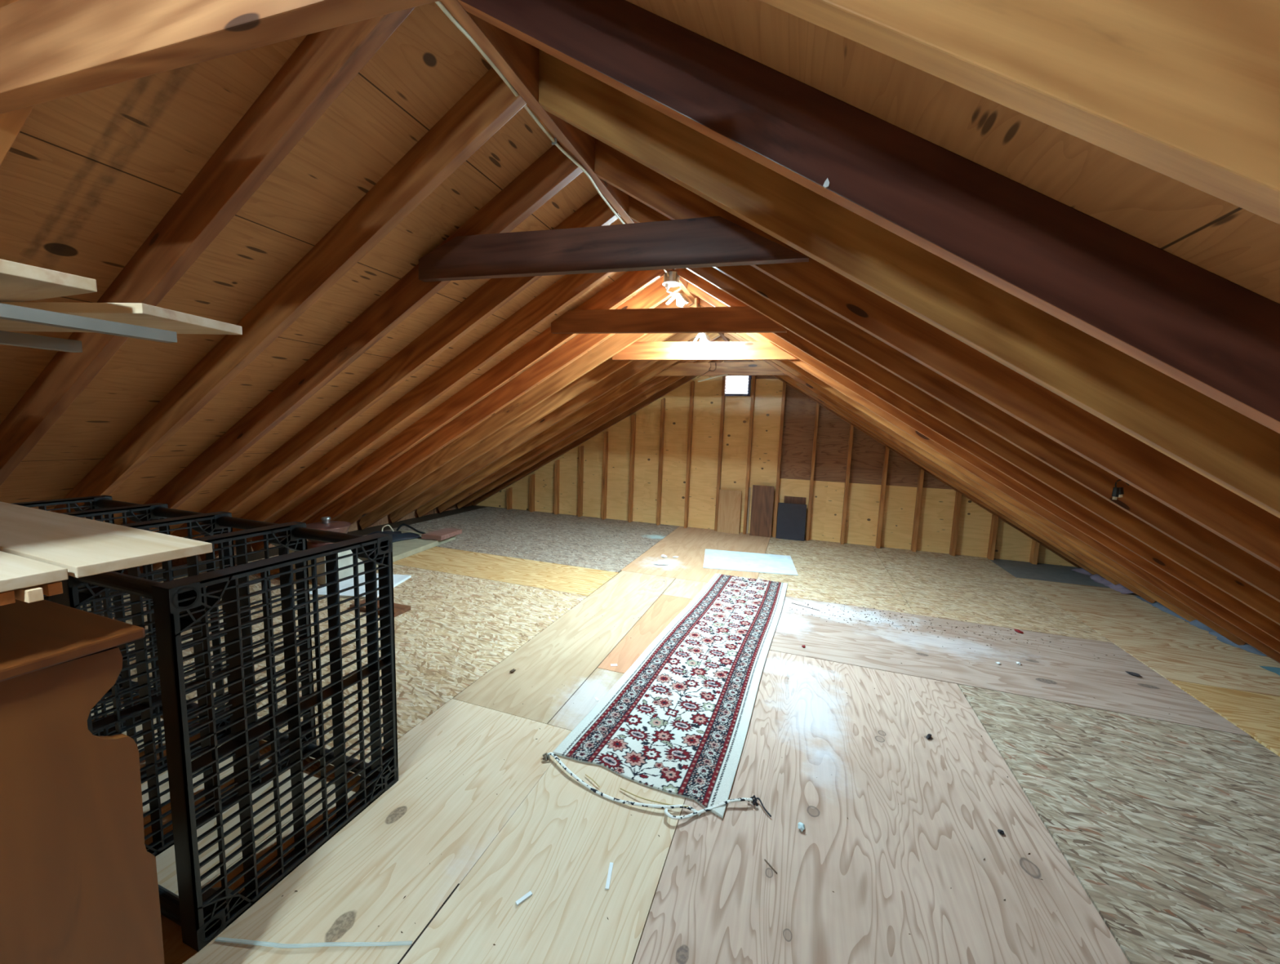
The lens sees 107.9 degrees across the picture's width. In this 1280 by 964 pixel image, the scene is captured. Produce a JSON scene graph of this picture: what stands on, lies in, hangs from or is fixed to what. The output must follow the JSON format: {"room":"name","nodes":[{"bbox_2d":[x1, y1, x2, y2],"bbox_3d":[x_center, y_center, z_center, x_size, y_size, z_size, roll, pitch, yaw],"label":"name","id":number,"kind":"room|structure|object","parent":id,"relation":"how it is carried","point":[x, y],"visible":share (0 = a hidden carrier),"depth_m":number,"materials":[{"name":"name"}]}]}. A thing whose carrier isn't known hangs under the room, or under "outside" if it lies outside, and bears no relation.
{"room":"attic","nodes":[
{"label":"attic","id":0,"kind":"room"},
{"bbox_2d":[43,502,471,597],"bbox_3d":[-4.252,0.675,3.515,0.040,0.450,8.890,4,7,19],"label":"wall","id":1,"kind":"structure","parent":0,"point":[356,526],"depth_m":5.74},
{"bbox_2d":[0,0,1279,541],"bbox_3d":[-0.367,-0.176,2.073,8.534,2.571,8.890,4,7,19],"label":"ceiling","id":2,"kind":"structure","parent":0,"point":[87,177],"depth_m":1.42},
{"bbox_2d":[0,0,34,166],"bbox_3d":[-2.620,-0.178,1.491,4.133,2.512,0.038,4,7,19],"label":"rafter","id":3,"kind":"object","parent":2,"relation":"attached to","point":[11,122],"visible":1,"depth_m":0.99,"materials":[{"name":"brown wood"}]},
{"bbox_2d":[0,0,440,114],"bbox_3d":[-0.894,-0.759,0.787,1.500,0.201,0.038,4,7,19],"label":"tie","id":4,"kind":"object","parent":3,"relation":"attached to","point":[51,50],"visible":1,"depth_m":0.75,"materials":[{"name":"brown wood"}]},
{"bbox_2d":[440,0,729,341],"bbox_3d":[-0.187,-1.324,1.899,0.038,0.160,8.800,4,7,19],"label":"ridge beam","id":5,"kind":"structure","parent":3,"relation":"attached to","point":[517,60],"depth_m":1.43,"materials":[{"name":"brown wood"}]},
{"bbox_2d":[435,0,669,276],"bbox_3d":[-0.257,-1.222,1.775,0.040,0.051,2.601,4,7,20],"label":"cable","id":6,"kind":"object","parent":5,"relation":"attached to","point":[438,3],"visible":0.81,"depth_m":1.44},
{"bbox_2d":[662,271,688,306],"bbox_3d":[0.241,-1.271,3.082,0.217,0.179,0.148,-3,8,-39],"label":"ceiling lamp","id":7,"kind":"object","parent":5,"relation":"hanging from","point":[673,280],"visible":0.97,"depth_m":3.04,"materials":[{"name":"glass"}]},
{"bbox_2d":[0,330,82,352],"bbox_3d":[-1.099,-0.198,0.450,0.027,0.019,0.762,4,7,19],"label":"batten","id":8,"kind":"object","parent":2,"relation":"attached to","point":[6,338],"visible":1,"depth_m":0.76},
{"bbox_2d":[0,302,177,342],"bbox_3d":[-1.054,-0.239,0.492,0.030,0.020,0.880,4,7,19],"label":"batten","id":9,"kind":"object","parent":8,"relation":"on","point":[7,312],"visible":1,"depth_m":0.79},
{"bbox_2d":[0,302,242,334],"bbox_3d":[-1.441,-0.355,1.006,1.080,0.019,0.194,3,7,6],"label":"board","id":10,"kind":"object","parent":9,"relation":"on","point":[141,314],"visible":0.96,"depth_m":0.92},
{"bbox_2d":[0,258,97,302],"bbox_3d":[-1.455,-0.366,0.895,1.050,0.021,0.190,4,7,21],"label":"board","id":11,"kind":"object","parent":10,"relation":"on","point":[19,282],"visible":1,"depth_m":0.77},
{"bbox_2d":[0,7,414,485],"bbox_3d":[-2.487,-0.217,1.871,4.133,2.512,0.038,4,7,19],"label":"rafter","id":12,"kind":"object","parent":2,"relation":"attached to","point":[325,62],"visible":1,"depth_m":1.36,"materials":[{"name":"brown wood"}]},
{"bbox_2d":[50,67,526,518],"bbox_3d":[-2.354,-0.255,2.252,4.133,2.512,0.038,4,7,19],"label":"rafter","id":13,"kind":"object","parent":2,"relation":"attached to","point":[490,104],"visible":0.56,"depth_m":1.78,"materials":[{"name":"brown wood"}]},
{"bbox_2d":[120,141,582,529],"bbox_3d":[-2.222,-0.294,2.633,4.133,2.512,0.038,4,7,19],"label":"rafter","id":14,"kind":"object","parent":2,"relation":"attached to","point":[553,171],"visible":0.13,"depth_m":2.27,"materials":[{"name":"brown wood"}]},
{"bbox_2d":[418,216,808,281],"bbox_3d":[-0.204,-0.908,1.826,1.646,0.207,0.038,4,7,19],"label":"tie","id":15,"kind":"object","parent":14,"relation":"attached to","point":[712,241],"visible":1,"depth_m":1.78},
{"bbox_2d":[139,193,620,573],"bbox_3d":[-2.088,-0.333,3.016,4.133,2.512,0.038,4,7,19],"label":"rafter","id":16,"kind":"object","parent":2,"relation":"attached to","point":[495,293],"visible":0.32,"depth_m":2.75,"materials":[{"name":"brown wood"}]},
{"bbox_2d":[199,271,613,560],"bbox_3d":[-1.955,-0.372,3.397,4.133,2.512,0.038,4,7,19],"label":"rafter","id":17,"kind":"object","parent":2,"relation":"attached to","point":[569,287],"visible":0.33,"depth_m":3.16,"materials":[{"name":"brown wood"}]},
{"bbox_2d":[250,269,665,551],"bbox_3d":[-1.818,-0.412,3.789,4.133,2.512,0.038,4,7,19],"label":"rafter","id":18,"kind":"object","parent":2,"relation":"attached to","point":[631,282],"visible":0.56,"depth_m":3.59,"materials":[{"name":"brown wood"}]},
{"bbox_2d":[551,306,786,333],"bbox_3d":[0.130,-1.038,3.005,1.575,0.190,0.038,4,7,19],"label":"tie","id":19,"kind":"object","parent":18,"relation":"attached to","point":[734,319],"visible":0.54,"depth_m":2.97,"materials":[{"name":"brown wood"}]},
{"bbox_2d":[303,276,680,524],"bbox_3d":[-1.696,-0.448,4.139,4.133,2.512,0.038,4,7,19],"label":"rafter","id":20,"kind":"object","parent":2,"relation":"attached to","point":[655,293],"visible":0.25,"depth_m":3.96,"materials":[{"name":"brown wood"}]},
{"bbox_2d":[333,289,693,524],"bbox_3d":[-1.561,-0.487,4.527,4.133,2.512,0.038,4,7,19],"label":"rafter","id":21,"kind":"object","parent":2,"relation":"attached to","point":[615,344],"visible":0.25,"depth_m":4.40,"materials":[{"name":"brown wood"}]},
{"bbox_2d":[359,304,694,529],"bbox_3d":[-1.428,-0.526,4.907,4.133,2.512,0.038,4,7,19],"label":"rafter","id":22,"kind":"object","parent":2,"relation":"attached to","point":[609,366],"visible":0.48,"depth_m":4.88,"materials":[{"name":"brown wood"}]},
{"bbox_2d":[390,333,697,523],"bbox_3d":[-1.282,-0.568,5.325,4.133,2.512,0.038,4,7,19],"label":"rafter","id":23,"kind":"object","parent":2,"relation":"attached to","point":[635,366],"visible":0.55,"depth_m":5.28,"materials":[{"name":"brown wood"}]},
{"bbox_2d":[416,333,720,517],"bbox_3d":[-1.135,-0.611,5.748,4.133,2.512,0.038,4,7,19],"label":"rafter","id":24,"kind":"object","parent":2,"relation":"attached to","point":[660,366],"visible":0.62,"depth_m":5.69,"materials":[{"name":"brown wood"}]},
{"bbox_2d":[437,336,724,512],"bbox_3d":[-1.004,-0.650,6.124,4.133,2.512,0.038,4,7,19],"label":"rafter","id":25,"kind":"object","parent":2,"relation":"attached to","point":[653,381],"visible":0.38,"depth_m":6.12,"materials":[{"name":"brown wood"}]},
{"bbox_2d":[456,360,711,508],"bbox_3d":[-0.872,-0.688,6.500,4.133,2.512,0.038,4,7,19],"label":"rafter","id":26,"kind":"object","parent":2,"relation":"attached to","point":[671,380],"visible":0.42,"depth_m":6.50,"materials":[{"name":"brown wood"}]},
{"bbox_2d":[472,360,724,505],"bbox_3d":[-0.753,-0.723,6.843,4.133,2.512,0.038,4,7,19],"label":"rafter","id":27,"kind":"object","parent":2,"relation":"attached to","point":[676,384],"visible":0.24,"depth_m":6.82,"materials":[{"name":"brown wood"}]},
{"bbox_2d":[692,333,711,343],"bbox_3d":[0.487,-1.165,3.621,0.143,0.165,0.130,4,7,19],"label":"ceiling lamp","id":28,"kind":"object","parent":2,"relation":"attached to","point":[704,338],"visible":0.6,"depth_m":3.59,"materials":[{"name":"glass"}]},
{"bbox_2d":[457,0,1279,433],"bbox_3d":[1.336,0.052,0.645,3.838,2.515,0.038,4,7,19],"label":"rafter","id":29,"kind":"object","parent":2,"relation":"attached to","point":[1218,337],"visible":1,"depth_m":0.85,"materials":[{"name":"brown wood"}]},
{"bbox_2d":[538,48,1279,518],"bbox_3d":[1.459,0.016,0.997,3.838,2.515,0.038,4,7,19],"label":"rafter","id":30,"kind":"object","parent":2,"relation":"attached to","point":[1232,450],"visible":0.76,"depth_m":1.17,"materials":[{"name":"brown wood"}]},
{"bbox_2d":[748,360,1079,568],"bbox_3d":[3.046,-0.447,5.546,3.838,2.515,0.038,4,7,19],"label":"rafter","id":31,"kind":"object","parent":2,"relation":"attached to","point":[776,376],"visible":0.2,"depth_m":5.44,"materials":[{"name":"brown wood"}]},
{"bbox_2d":[729,339,1119,585],"bbox_3d":[2.805,-0.377,4.855,3.838,2.515,0.038,4,7,19],"label":"rafter","id":32,"kind":"object","parent":2,"relation":"attached to","point":[787,377],"visible":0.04,"depth_m":4.74,"materials":[{"name":"brown wood"}]},
{"bbox_2d":[752,360,1096,574],"bbox_3d":[2.936,-0.415,5.231,3.838,2.515,0.038,4,7,19],"label":"rafter","id":33,"kind":"object","parent":2,"relation":"attached to","point":[926,468],"visible":0.04,"depth_m":5.12,"materials":[{"name":"brown wood"}]},
{"bbox_2d":[594,137,1279,571],"bbox_3d":[1.596,-0.024,1.392,3.838,2.515,0.038,4,7,19],"label":"rafter","id":34,"kind":"object","parent":2,"relation":"attached to","point":[1233,518],"visible":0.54,"depth_m":1.50,"materials":[{"name":"brown wood"}]},
{"bbox_2d":[724,333,1155,603],"bbox_3d":[2.670,-0.337,4.470,3.838,2.515,0.038,4,7,19],"label":"rafter","id":35,"kind":"object","parent":2,"relation":"attached to","point":[983,495],"visible":0.34,"depth_m":4.36,"materials":[{"name":"brown wood"}]},
{"bbox_2d":[654,361,786,376],"bbox_3d":[0.879,-1.217,5.027,1.488,0.140,0.038,4,7,19],"label":"tie","id":36,"kind":"object","parent":35,"relation":"attached to","point":[746,368],"visible":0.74,"depth_m":5.01,"materials":[{"name":"brown wood"}]},
{"bbox_2d":[697,373,728,382],"bbox_3d":[0.776,-1.103,4.940,0.316,0.097,0.060,2,7,-2],"label":"cable","id":37,"kind":"object","parent":36,"relation":"attached to","point":[726,374],"visible":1,"depth_m":4.93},
{"bbox_2d":[628,195,1279,602],"bbox_3d":[1.724,-0.061,1.758,3.838,2.515,0.038,4,7,19],"label":"rafter","id":38,"kind":"object","parent":2,"relation":"attached to","point":[1213,548],"visible":0.56,"depth_m":1.82,"materials":[{"name":"brown wood"}]},
{"bbox_2d":[1111,479,1128,499],"bbox_3d":[1.785,0.023,1.734,0.058,0.087,0.027,4,7,19],"label":"stub","id":39,"kind":"object","parent":38,"relation":"hanging from","point":[1117,491],"visible":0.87,"depth_m":1.73,"materials":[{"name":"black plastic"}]},
{"bbox_2d":[726,333,1195,622],"bbox_3d":[2.529,-0.296,4.066,3.838,2.515,0.038,4,7,19],"label":"rafter","id":40,"kind":"object","parent":2,"relation":"attached to","point":[955,473],"visible":0.2,"depth_m":3.94,"materials":[{"name":"brown wood"}]},
{"bbox_2d":[673,268,1279,641],"bbox_3d":[1.994,-0.140,2.532,3.838,2.515,0.038,4,7,19],"label":"rafter","id":41,"kind":"object","parent":2,"relation":"attached to","point":[1162,562],"visible":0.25,"depth_m":2.51,"materials":[{"name":"brown wood"}]},
{"bbox_2d":[686,266,1279,625],"bbox_3d":[1.861,-0.101,2.150,3.838,2.515,0.038,4,7,19],"label":"rafter","id":42,"kind":"object","parent":2,"relation":"attached to","point":[1242,591],"visible":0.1,"depth_m":2.17,"materials":[{"name":"brown wood"}]},
{"bbox_2d":[687,281,1279,653],"bbox_3d":[2.123,-0.177,2.900,3.838,2.515,0.038,4,7,19],"label":"rafter","id":43,"kind":"object","parent":2,"relation":"attached to","point":[1130,556],"visible":0.44,"depth_m":2.83,"materials":[{"name":"brown wood"}]},
{"bbox_2d":[699,297,1279,663],"bbox_3d":[2.258,-0.217,3.288,3.838,2.515,0.038,4,7,19],"label":"rafter","id":44,"kind":"object","parent":2,"relation":"attached to","point":[1193,605],"visible":0.44,"depth_m":3.15,"materials":[{"name":"brown wood"}]},
{"bbox_2d":[612,341,798,359],"bbox_3d":[0.489,-1.069,3.794,1.529,0.169,0.038,4,7,19],"label":"tie","id":45,"kind":"object","parent":44,"relation":"attached to","point":[651,350],"visible":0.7,"depth_m":3.77,"materials":[{"name":"brown wood"}]},
{"bbox_2d":[735,333,1245,645],"bbox_3d":[2.388,-0.255,3.662,3.838,2.515,0.038,4,7,19],"label":"rafter","id":46,"kind":"object","parent":2,"relation":"attached to","point":[1224,633],"visible":0.2,"depth_m":3.52,"materials":[{"name":"brown wood"}]},
{"bbox_2d":[758,0,1279,224],"bbox_3d":[1.203,0.091,0.264,3.838,2.515,0.038,4,7,19],"label":"rafter","id":47,"kind":"object","parent":2,"relation":"attached to","point":[1185,91],"visible":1,"depth_m":0.45,"materials":[{"name":"brown wood"}]},
{"bbox_2d":[44,505,1279,963],"bbox_3d":[-0.361,1.114,2.224,8.240,0.060,8.930,4,7,19],"label":"floor","id":48,"kind":"structure","parent":0,"point":[522,591],"depth_m":1.81,"materials":[{"name":"brown wood"}]},
{"bbox_2d":[0,599,164,963],"bbox_3d":[-1.411,0.737,0.798,0.804,0.939,0.553,4,7,19],"label":"dresser","id":49,"kind":"object","parent":48,"relation":"on","point":[79,885],"visible":0.99,"depth_m":0.81,"materials":[{"name":"brown wood"}]},
{"bbox_3d":[-1.657,0.179,0.926,0.060,0.122,0.300,4,7,19],"label":"block","id":50,"kind":"object","parent":49,"relation":"on","visible":0},
{"bbox_2d":[0,551,68,592],"bbox_3d":[-1.771,0.099,0.968,1.700,0.019,0.190,4,7,20],"label":"board","id":51,"kind":"object","parent":50,"relation":"on","point":[16,572],"visible":1,"depth_m":0.75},
{"bbox_2d":[0,501,212,577],"bbox_3d":[-1.694,0.080,1.162,1.700,0.019,0.186,4,7,21],"label":"board","id":52,"kind":"object","parent":50,"relation":"on","point":[85,547],"visible":1,"depth_m":0.92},
{"bbox_2d":[11,495,398,951],"bbox_3d":[-1.824,0.620,1.689,1.768,0.940,0.616,4,7,19],"label":"shelving unit","id":53,"kind":"object","parent":48,"relation":"on","point":[174,607],"visible":0.73,"depth_m":1.40,"materials":[{"name":"black plastic"}]},
{"bbox_2d":[288,550,364,584],"bbox_3d":[-2.675,0.680,3.977,0.440,0.245,0.350,4,7,19],"label":"storage box","id":54,"kind":"object","parent":48,"relation":"on","point":[348,561],"visible":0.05,"depth_m":3.87,"materials":[{"name":"plastic"}]},
{"bbox_2d":[306,516,351,549],"bbox_3d":[-2.655,0.425,3.949,0.360,0.265,0.360,4,7,19],"label":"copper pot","id":55,"kind":"object","parent":54,"relation":"on","point":[326,524],"visible":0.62,"depth_m":3.87,"materials":[{"name":"metal"}]},
{"bbox_2d":[309,573,411,599],"bbox_3d":[-2.261,0.831,3.769,0.556,0.019,0.546,2,7,2],"label":"panel","id":56,"kind":"object","parent":48,"relation":"on","point":[397,579],"visible":0.24,"depth_m":3.71,"materials":[{"name":"paper"}]},
{"bbox_2d":[350,599,410,617],"bbox_3d":[-1.847,0.892,3.315,0.400,0.029,0.150,4,7,19],"label":"strip","id":57,"kind":"object","parent":48,"relation":"on","point":[399,609],"visible":0.43,"depth_m":3.29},
{"bbox_2d":[364,529,455,567],"bbox_3d":[-2.626,0.673,4.879,0.890,0.053,1.279,4,7,19],"label":"panel","id":58,"kind":"object","parent":48,"relation":"on","point":[402,549],"visible":0.18,"depth_m":4.87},
{"bbox_2d":[364,530,421,542],"bbox_3d":[-2.809,0.591,4.807,0.500,0.112,0.999,4,7,19],"label":"tarp","id":59,"kind":"object","parent":58,"relation":"on","point":[397,535],"visible":0.34,"depth_m":5.07,"materials":[{"name":"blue plastic"}]},
{"bbox_2d":[395,523,425,533],"bbox_3d":[-2.624,0.537,5.353,0.375,0.104,0.052,3,7,11],"label":"hose","id":60,"kind":"object","parent":58,"relation":"on","point":[402,524],"visible":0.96,"depth_m":5.36,"materials":[{"name":"plastic"}]},
{"bbox_2d":[421,528,462,540],"bbox_3d":[-2.212,0.586,5.252,0.240,0.050,0.409,4,7,19],"label":"scrap wood","id":61,"kind":"object","parent":58,"relation":"on","point":[442,534],"visible":1,"depth_m":5.17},
{"bbox_2d":[397,883,459,963],"bbox_3d":[-0.642,1.208,1.036,0.005,0.001,0.695,4,7,19],"label":"seam","id":62,"kind":"object","parent":48,"relation":"on","point":[458,884],"depth_m":1.25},
{"bbox_2d":[515,890,532,906],"bbox_3d":[-0.330,1.184,1.325,0.047,0.005,0.011,-4,9,-43],"label":"stick","id":63,"kind":"object","parent":48,"relation":"on","point":[529,894],"visible":1,"depth_m":1.32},
{"bbox_2d":[542,752,551,760],"bbox_3d":[-0.377,1.110,1.884,0.034,0.017,0.035,1,7,-10],"label":"knot","id":64,"kind":"object","parent":48,"relation":"on","point":[545,755],"visible":1,"depth_m":1.88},
{"bbox_2d":[604,862,613,889],"bbox_3d":[-0.092,1.184,1.402,0.011,0.003,0.083,3,7,6],"label":"strip","id":65,"kind":"object","parent":48,"relation":"on","point":[611,866],"visible":1,"depth_m":1.40,"materials":[{"name":"white paper"}]},
{"bbox_2d":[547,752,701,816],"bbox_3d":[-0.097,1.139,1.732,0.649,0.018,0.095,5,7,24],"label":"binding","id":66,"kind":"object","parent":48,"relation":"on","point":[668,806],"visible":1,"depth_m":1.68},
{"bbox_2d":[620,787,688,807],"bbox_3d":[0.046,1.148,1.687,0.261,0.014,0.023,4,7,19],"label":"thread","id":67,"kind":"object","parent":48,"relation":"on","point":[620,788],"visible":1,"depth_m":1.68},
{"bbox_2d":[552,573,787,818],"bbox_3d":[0.484,1.014,3.036,0.716,0.010,2.779,5,7,22],"label":"runner rug","id":68,"kind":"object","parent":48,"relation":"on","point":[677,722],"visible":1,"depth_m":2.30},
{"bbox_2d":[664,797,752,819],"bbox_3d":[0.248,1.156,1.647,0.331,0.018,0.054,1,7,-12],"label":"binding","id":69,"kind":"object","parent":68,"relation":"attached to","point":[730,801],"visible":1,"depth_m":1.65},
{"bbox_2d":[716,489,742,533],"bbox_3d":[1.188,0.395,6.201,0.290,0.575,0.013,4,6,19],"label":"plywood offcut","id":70,"kind":"object","parent":48,"relation":"on","point":[730,501],"visible":1,"depth_m":6.20,"materials":[{"name":"brown wood"}]},
{"bbox_2d":[746,487,751,533],"bbox_3d":[1.443,0.380,6.209,0.025,0.620,0.013,4,6,19],"label":"trim strip","id":71,"kind":"object","parent":48,"relation":"on","point":[749,489],"visible":0.91,"depth_m":6.20,"materials":[{"name":"brown wood"}]},
{"bbox_2d":[702,549,798,575],"bbox_3d":[1.131,0.829,4.859,0.931,0.010,0.727,3,7,11],"label":"panel","id":72,"kind":"object","parent":48,"relation":"on","point":[713,559],"visible":1,"depth_m":4.81,"materials":[{"name":"white plastic"}]},
{"bbox_2d":[751,797,771,817],"bbox_3d":[0.443,1.165,1.673,0.032,0.011,0.081,-4,9,-40],"label":"thread","id":73,"kind":"object","parent":48,"relation":"on","point":[758,798],"visible":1,"depth_m":1.67},
{"bbox_2d":[747,795,758,806],"bbox_3d":[0.415,1.158,1.696,0.042,0.019,0.032,8,9,42],"label":"knot","id":74,"kind":"object","parent":73,"relation":"attached to","point":[753,796],"visible":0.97,"depth_m":1.69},
{"bbox_2d":[749,484,774,537],"bbox_3d":[1.586,0.379,6.064,0.272,0.665,0.018,4,6,19],"label":"board","id":75,"kind":"object","parent":48,"relation":"on","point":[762,496],"visible":1,"depth_m":6.06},
{"bbox_2d":[282,542,1276,961],"bbox_3d":[1.366,1.041,3.096,3.532,0.005,5.047,4,7,19],"label":"crumbs","id":76,"kind":"object","parent":48,"relation":"on","point":[678,542],"visible":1,"depth_m":3.31,"materials":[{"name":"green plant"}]},
{"bbox_2d":[776,502,806,541],"bbox_3d":[1.927,0.506,5.939,0.344,0.465,0.012,4,5,19],"label":"board","id":77,"kind":"object","parent":48,"relation":"on","point":[791,517],"visible":1,"depth_m":5.93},
{"bbox_2d":[783,496,806,504],"bbox_3d":[1.992,0.459,6.040,0.268,0.540,0.021,4,6,19],"label":"block","id":78,"kind":"object","parent":77,"relation":"on","point":[790,500],"visible":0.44,"depth_m":6.01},
{"bbox_2d":[797,822,804,831],"bbox_3d":[0.552,1.179,1.594,0.023,0.016,0.035,3,7,11],"label":"paper scrap","id":79,"kind":"object","parent":48,"relation":"on","point":[801,826],"visible":1,"depth_m":1.59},
{"bbox_2d":[1071,568,1133,594],"bbox_3d":[4.603,0.936,4.565,0.282,0.104,0.780,4,7,19],"label":"insulation","id":80,"kind":"object","parent":48,"relation":"on","point":[1098,579],"visible":0.29,"depth_m":4.53},
{"bbox_2d":[1134,595,1266,656],"bbox_3d":[4.311,1.060,3.605,0.237,0.052,1.200,4,7,19],"label":"insulation","id":81,"kind":"object","parent":48,"relation":"on","point":[1246,646],"visible":0.23,"depth_m":3.46},
{"bbox_2d":[1260,666,1279,675],"bbox_3d":[3.758,1.204,2.163,0.330,0.055,1.500,4,7,19],"label":"insulation","id":82,"kind":"object","parent":48,"relation":"on","point":[1277,670],"visible":1,"depth_m":2.86},
{"bbox_2d":[471,360,1079,567],"bbox_3d":[1.127,-0.782,6.235,8.400,3.100,0.028,4,7,19],"label":"wall","id":83,"kind":"structure","parent":0,"point":[938,499],"depth_m":6.07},
{"bbox_2d":[506,487,511,509],"bbox_3d":[-2.071,0.260,7.393,0.038,0.346,0.089,4,7,19],"label":"stud","id":84,"kind":"object","parent":83,"relation":"attached to","point":[508,490],"visible":1,"depth_m":7.37,"materials":[{"name":"brown wood"}]},
{"bbox_2d":[529,474,534,511],"bbox_3d":[-1.675,0.171,7.246,0.038,0.585,0.089,4,7,19],"label":"stud","id":85,"kind":"object","parent":83,"relation":"attached to","point":[532,476],"visible":1,"depth_m":7.22,"materials":[{"name":"brown wood"}]},
{"bbox_2d":[554,459,559,514],"bbox_3d":[-1.265,0.078,7.093,0.038,0.832,0.089,4,7,19],"label":"stud","id":86,"kind":"object","parent":83,"relation":"attached to","point":[557,465],"visible":1,"depth_m":7.07,"materials":[{"name":"brown wood"}]},
{"bbox_2d":[577,445,583,516],"bbox_3d":[-0.883,-0.008,6.952,0.038,1.062,0.089,4,7,19],"label":"stud","id":87,"kind":"object","parent":83,"relation":"attached to","point":[580,448],"visible":1,"depth_m":6.93,"materials":[{"name":"brown wood"}]},
{"bbox_2d":[601,431,608,519],"bbox_3d":[-0.511,-0.093,6.813,0.038,1.287,0.089,4,7,19],"label":"stud","id":88,"kind":"object","parent":83,"relation":"attached to","point":[606,433],"visible":1,"depth_m":6.79,"materials":[{"name":"brown wood"}]},
{"bbox_2d":[627,415,635,522],"bbox_3d":[-0.115,-0.182,6.666,0.038,1.525,0.089,4,7,19],"label":"stud","id":89,"kind":"object","parent":83,"relation":"attached to","point":[633,417],"visible":1,"depth_m":6.64,"materials":[{"name":"brown wood"}]},
{"bbox_2d":[656,398,665,524],"bbox_3d":[0.290,-0.274,6.515,0.038,1.770,0.089,4,7,19],"label":"stud","id":90,"kind":"object","parent":83,"relation":"attached to","point":[663,401],"visible":1,"depth_m":6.49,"materials":[{"name":"brown wood"}]},
{"bbox_2d":[684,381,694,528],"bbox_3d":[0.672,-0.360,6.373,0.038,2.000,0.089,4,7,19],"label":"stud","id":91,"kind":"object","parent":83,"relation":"attached to","point":[692,384],"visible":1,"depth_m":6.34,"materials":[{"name":"brown wood"}]},
{"bbox_2d":[714,361,726,531],"bbox_3d":[1.077,-0.452,6.222,0.038,2.244,0.089,4,7,19],"label":"stud","id":92,"kind":"object","parent":83,"relation":"attached to","point":[724,378],"visible":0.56,"depth_m":6.19,"materials":[{"name":"brown wood"}]},
{"bbox_2d":[724,375,751,395],"bbox_3d":[1.271,-1.304,6.122,0.363,0.348,0.070,4,7,19],"label":"vent","id":93,"kind":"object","parent":83,"relation":"in","point":[748,384],"depth_m":6.12,"materials":[{"name":"white metal"}]},
{"bbox_2d":[742,375,755,534],"bbox_3d":[1.436,-0.418,6.101,0.038,2.228,0.089,4,7,19],"label":"stud","id":94,"kind":"object","parent":83,"relation":"attached to","point":[753,378],"visible":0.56,"depth_m":6.07,"materials":[{"name":"brown wood"}]},
{"bbox_2d":[772,382,786,537],"bbox_3d":[1.792,-0.274,5.991,0.038,1.991,0.089,4,7,19],"label":"stud","id":95,"kind":"object","parent":83,"relation":"attached to","point":[784,392],"visible":1,"depth_m":5.95,"materials":[{"name":"brown wood"}]},
{"bbox_2d":[805,402,819,541],"bbox_3d":[2.173,-0.120,5.874,0.038,1.738,0.089,4,7,19],"label":"stud","id":96,"kind":"object","parent":83,"relation":"attached to","point":[817,406],"visible":1,"depth_m":5.83,"materials":[{"name":"brown wood"}]},
{"bbox_2d":[840,424,853,544],"bbox_3d":[2.556,0.035,5.756,0.038,1.484,0.089,4,7,19],"label":"stud","id":97,"kind":"object","parent":83,"relation":"attached to","point":[851,427],"visible":1,"depth_m":5.72,"materials":[{"name":"brown wood"}]},
{"bbox_2d":[875,446,889,548],"bbox_3d":[2.934,0.188,5.640,0.038,1.233,0.089,4,7,19],"label":"stud","id":98,"kind":"object","parent":83,"relation":"attached to","point":[886,449],"visible":1,"depth_m":5.61,"materials":[{"name":"brown wood"}]},
{"bbox_2d":[911,467,924,551],"bbox_3d":[3.293,0.333,5.529,0.038,0.994,0.089,4,7,19],"label":"stud","id":99,"kind":"object","parent":83,"relation":"attached to","point":[921,473],"visible":1,"depth_m":5.50,"materials":[{"name":"brown wood"}]},
{"bbox_2d":[949,491,961,555],"bbox_3d":[3.666,0.484,5.414,0.038,0.746,0.089,4,7,19],"label":"stud","id":100,"kind":"object","parent":83,"relation":"attached to","point":[958,495],"visible":1,"depth_m":5.39,"materials":[{"name":"brown wood"}]},
{"bbox_2d":[986,514,999,559],"bbox_3d":[4.018,0.627,5.306,0.038,0.513,0.089,4,7,19],"label":"stud","id":101,"kind":"object","parent":83,"relation":"attached to","point":[994,522],"visible":1,"depth_m":5.28,"materials":[{"name":"brown wood"}]},
{"bbox_2d":[1029,539,1039,564],"bbox_3d":[4.394,0.779,5.190,0.038,0.263,0.089,4,7,19],"label":"stud","id":102,"kind":"object","parent":83,"relation":"attached to","point":[1035,545],"visible":1,"depth_m":5.16,"materials":[{"name":"brown wood"}]},
{"bbox_3d":[-1.415,0.211,0.834,0.060,0.097,0.280,4,7,19],"label":"block","id":103,"kind":"object","parent":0,"visible":0},
{"bbox_2d":[0,590,15,605],"bbox_3d":[-1.259,0.158,0.815,0.600,0.020,0.016,4,7,19],"label":"stick","id":104,"kind":"object","parent":103,"relation":"on","point":[6,597],"visible":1,"depth_m":0.72,"materials":[{"name":"brown wood"}]},
{"bbox_2d":[13,586,44,603],"bbox_3d":[-1.233,0.158,0.829,0.600,0.020,0.016,4,7,19],"label":"stick","id":105,"kind":"object","parent":103,"relation":"on","point":[33,593],"visible":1,"depth_m":0.73,"materials":[{"name":"beige wood"}]},
{"bbox_2d":[35,581,62,595],"bbox_3d":[-1.238,0.154,0.859,0.600,0.020,0.016,4,7,19],"label":"stick","id":106,"kind":"object","parent":103,"relation":"on","point":[55,588],"visible":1,"depth_m":0.76,"materials":[{"name":"brown wood"}]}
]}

